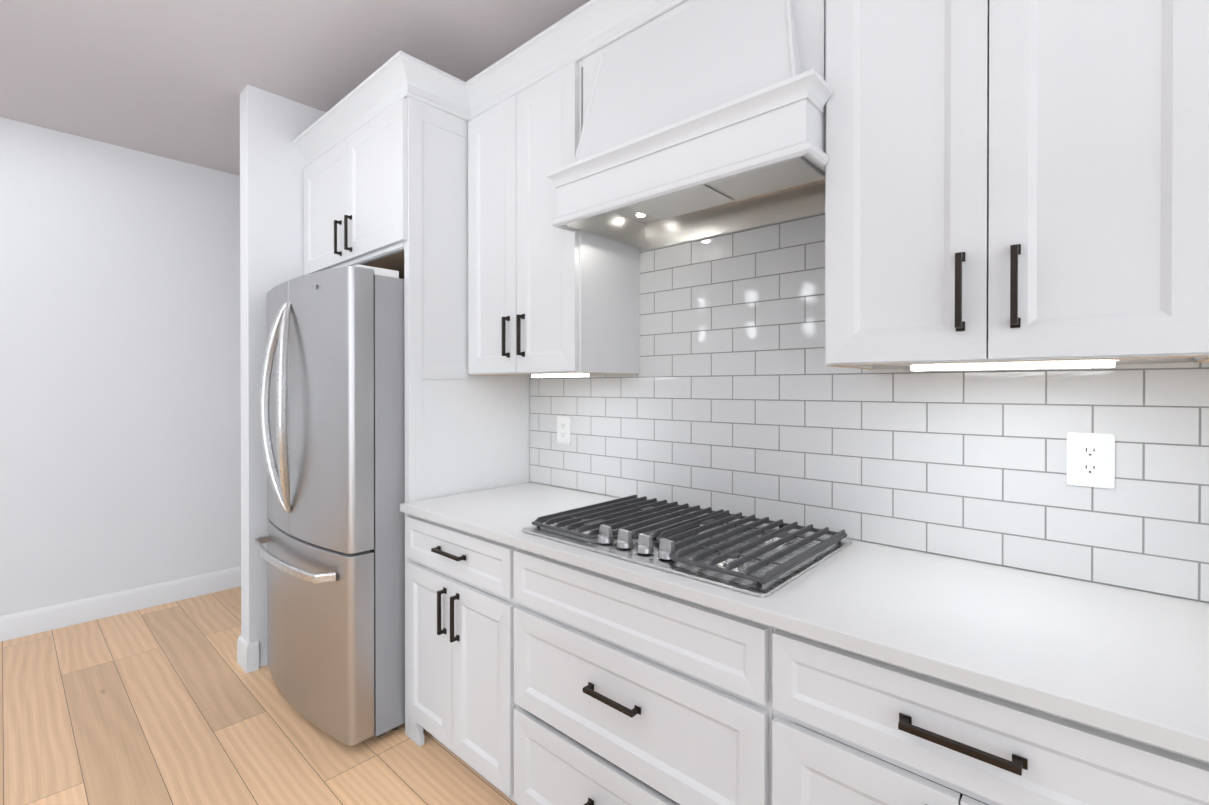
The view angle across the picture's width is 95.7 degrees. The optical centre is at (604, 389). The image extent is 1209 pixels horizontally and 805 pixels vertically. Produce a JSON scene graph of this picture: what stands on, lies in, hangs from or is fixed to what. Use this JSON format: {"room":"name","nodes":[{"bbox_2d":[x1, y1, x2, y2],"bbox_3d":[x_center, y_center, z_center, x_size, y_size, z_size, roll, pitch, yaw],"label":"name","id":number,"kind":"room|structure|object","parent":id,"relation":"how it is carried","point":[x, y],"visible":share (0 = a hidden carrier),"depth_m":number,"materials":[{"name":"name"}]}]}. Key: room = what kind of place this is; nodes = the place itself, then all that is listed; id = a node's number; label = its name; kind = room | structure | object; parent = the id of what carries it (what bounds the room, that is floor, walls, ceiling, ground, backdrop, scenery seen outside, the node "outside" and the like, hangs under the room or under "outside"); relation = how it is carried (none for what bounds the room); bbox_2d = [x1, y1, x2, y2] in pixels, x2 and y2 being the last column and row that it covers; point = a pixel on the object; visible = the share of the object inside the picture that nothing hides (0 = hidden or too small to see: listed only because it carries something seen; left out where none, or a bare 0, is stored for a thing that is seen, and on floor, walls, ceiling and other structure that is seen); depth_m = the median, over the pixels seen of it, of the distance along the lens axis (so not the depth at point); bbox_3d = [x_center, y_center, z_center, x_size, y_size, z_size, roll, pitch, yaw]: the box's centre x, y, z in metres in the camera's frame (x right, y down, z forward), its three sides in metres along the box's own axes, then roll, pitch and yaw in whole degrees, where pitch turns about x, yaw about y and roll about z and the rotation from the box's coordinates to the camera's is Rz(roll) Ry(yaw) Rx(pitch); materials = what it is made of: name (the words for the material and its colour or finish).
{"room":"kitchen","nodes":[
{"label":"kitchen","id":0,"kind":"room"},
{"bbox_2d":[0,117,240,615],"bbox_3d":[-3.707,-0.054,2.504,0.150,2.800,4.600,0,0,42],"label":"wall","id":1,"kind":"structure","parent":0,"point":[120,410],"depth_m":3.25,"materials":[{"name":"paint"}]},
{"bbox_2d":[0,566,240,641],"bbox_3d":[-3.638,1.278,2.463,0.016,0.134,4.604,0,0,42],"label":"baseboard","id":2,"kind":"structure","parent":1,"relation":"attached to","point":[34,621],"depth_m":3.25,"materials":[{"name":"paint"}]},
{"bbox_2d":[0,586,516,804],"bbox_3d":[-1.435,1.385,0.453,6.580,0.060,5.200,0,0,42],"label":"floor","id":3,"kind":"structure","parent":0,"point":[173,703],"depth_m":2.13,"materials":[{"name":"brown wood"}]},
{"bbox_2d":[253,264,404,745],"bbox_3d":[-1.049,0.439,2.545,0.928,1.811,0.913,0,0,42],"label":"fridge","id":4,"kind":"object","parent":3,"relation":"on","point":[332,406],"visible":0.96,"depth_m":2.09,"materials":[{"name":"silver metal"}]},
{"bbox_2d":[304,96,529,737],"bbox_3d":[-0.950,0.104,2.663,1.033,2.479,0.658,0,0,42],"label":"tall cabinet","id":5,"kind":"object","parent":3,"relation":"on","point":[387,188],"visible":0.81,"depth_m":2.25,"materials":[{"name":"paint"}]},
{"bbox_2d":[292,0,701,166],"bbox_3d":[0.273,-1.169,1.327,4.632,0.140,0.372,0,0,42],"label":"crown molding","id":6,"kind":"structure","parent":5,"relation":"attached to","point":[587,29],"depth_m":2.08,"materials":[{"name":"paint"}]},
{"bbox_2d":[406,514,518,804],"bbox_3d":[-0.323,0.905,2.100,0.654,0.883,0.658,0,0,42],"label":"base cabinet","id":7,"kind":"object","parent":3,"relation":"on","point":[461,604],"visible":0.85,"depth_m":1.84,"materials":[{"name":"paint"}]},
{"bbox_2d":[513,548,772,804],"bbox_3d":[0.225,0.907,1.603,0.824,0.883,0.658,0,0,42],"label":"base cabinet","id":8,"kind":"object","parent":3,"relation":"on","point":[626,693],"visible":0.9,"depth_m":1.35,"materials":[{"name":"paint"}]},
{"bbox_2d":[400,482,1208,761],"bbox_3d":[0.771,0.452,1.114,3.597,0.030,0.648,0,0,42],"label":"countertop","id":9,"kind":"structure","parent":8,"relation":"on","point":[1129,663],"depth_m":1.05,"materials":[{"name":"white stone"}]},
{"bbox_2d":[522,495,851,596],"bbox_3d":[0.226,0.407,1.620,0.800,0.054,0.563,0,0,42],"label":"gas cooktop","id":10,"kind":"object","parent":9,"relation":"in","point":[758,557],"visible":1,"depth_m":1.51,"materials":[{"name":"silver metal"}]},
{"bbox_2d":[772,627,1208,804],"bbox_3d":[0.774,0.910,1.106,0.654,0.883,0.658,0,0,42],"label":"base cabinet","id":11,"kind":"object","parent":3,"relation":"on","point":[850,728],"visible":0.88,"depth_m":0.91,"materials":[{"name":"paint"}]},
{"bbox_2d":[240,84,325,667],"bbox_3d":[-1.451,-0.057,2.973,0.124,2.800,0.875,0,0,42],"label":"wall","id":12,"kind":"structure","parent":0,"point":[272,158],"depth_m":2.65,"materials":[{"name":"paint"}]},
{"bbox_2d":[237,636,258,669],"bbox_3d":[-1.507,1.276,3.020,0.015,0.134,0.889,0,0,42],"label":"baseboard","id":13,"kind":"structure","parent":12,"relation":"attached to","point":[247,653],"depth_m":2.62,"materials":[{"name":"paint"}]},
{"bbox_2d":[0,0,589,175],"bbox_3d":[-1.435,-1.470,0.440,6.580,0.050,5.200,0,0,42],"label":"ceiling","id":14,"kind":"structure","parent":0,"point":[170,79],"depth_m":2.36,"materials":[{"name":"paint"}]},
{"bbox_2d":[534,0,1207,602],"bbox_3d":[0.159,-0.053,2.207,6.580,2.800,0.150,0,0,42],"label":"wall","id":15,"kind":"structure","parent":0,"point":[1162,360],"depth_m":1.22,"materials":[{"name":"paint"}]},
{"bbox_2d":[468,60,640,377],"bbox_3d":[-0.229,-0.590,2.197,0.654,1.086,0.378,0,0,42],"label":"upper cabinet","id":16,"kind":"object","parent":15,"relation":"attached to","point":[546,299],"visible":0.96,"depth_m":2.03,"materials":[{"name":"paint"}]},
{"bbox_2d":[546,0,832,249],"bbox_3d":[0.290,-0.817,1.666,0.879,0.567,0.466,0,0,42],"label":"wood range hood","id":17,"kind":"object","parent":15,"relation":"attached to","point":[703,119],"visible":0.94,"depth_m":1.54,"materials":[{"name":"paint"}]},
{"bbox_2d":[530,213,1208,602],"bbox_3d":[0.988,-0.047,1.350,3.598,0.964,0.008,0,0,42],"label":"tile backsplash","id":18,"kind":"structure","parent":15,"relation":"attached to","point":[736,395],"depth_m":1.58,"materials":[{"name":"white tile"}]},
{"bbox_2d":[557,416,570,444],"bbox_3d":[-0.179,0.176,2.397,0.082,0.122,0.007,0,0,42],"label":"electrical outlet","id":19,"kind":"object","parent":18,"relation":"attached to","point":[563,429],"visible":1,"depth_m":2.39,"materials":[{"name":"plastic"}]},
{"bbox_2d":[1066,432,1114,488],"bbox_3d":[1.100,0.159,1.239,0.082,0.122,0.007,0,0,42],"label":"electrical outlet","id":20,"kind":"object","parent":18,"relation":"attached to","point":[1090,459],"visible":1,"depth_m":1.24,"materials":[{"name":"plastic"}]},
{"bbox_2d":[825,0,1208,370],"bbox_3d":[0.868,-0.586,1.203,0.654,1.086,0.378,0,0,42],"label":"upper cabinet","id":21,"kind":"object","parent":15,"relation":"attached to","point":[1016,184],"visible":1,"depth_m":1.05,"materials":[{"name":"paint"}]}
]}

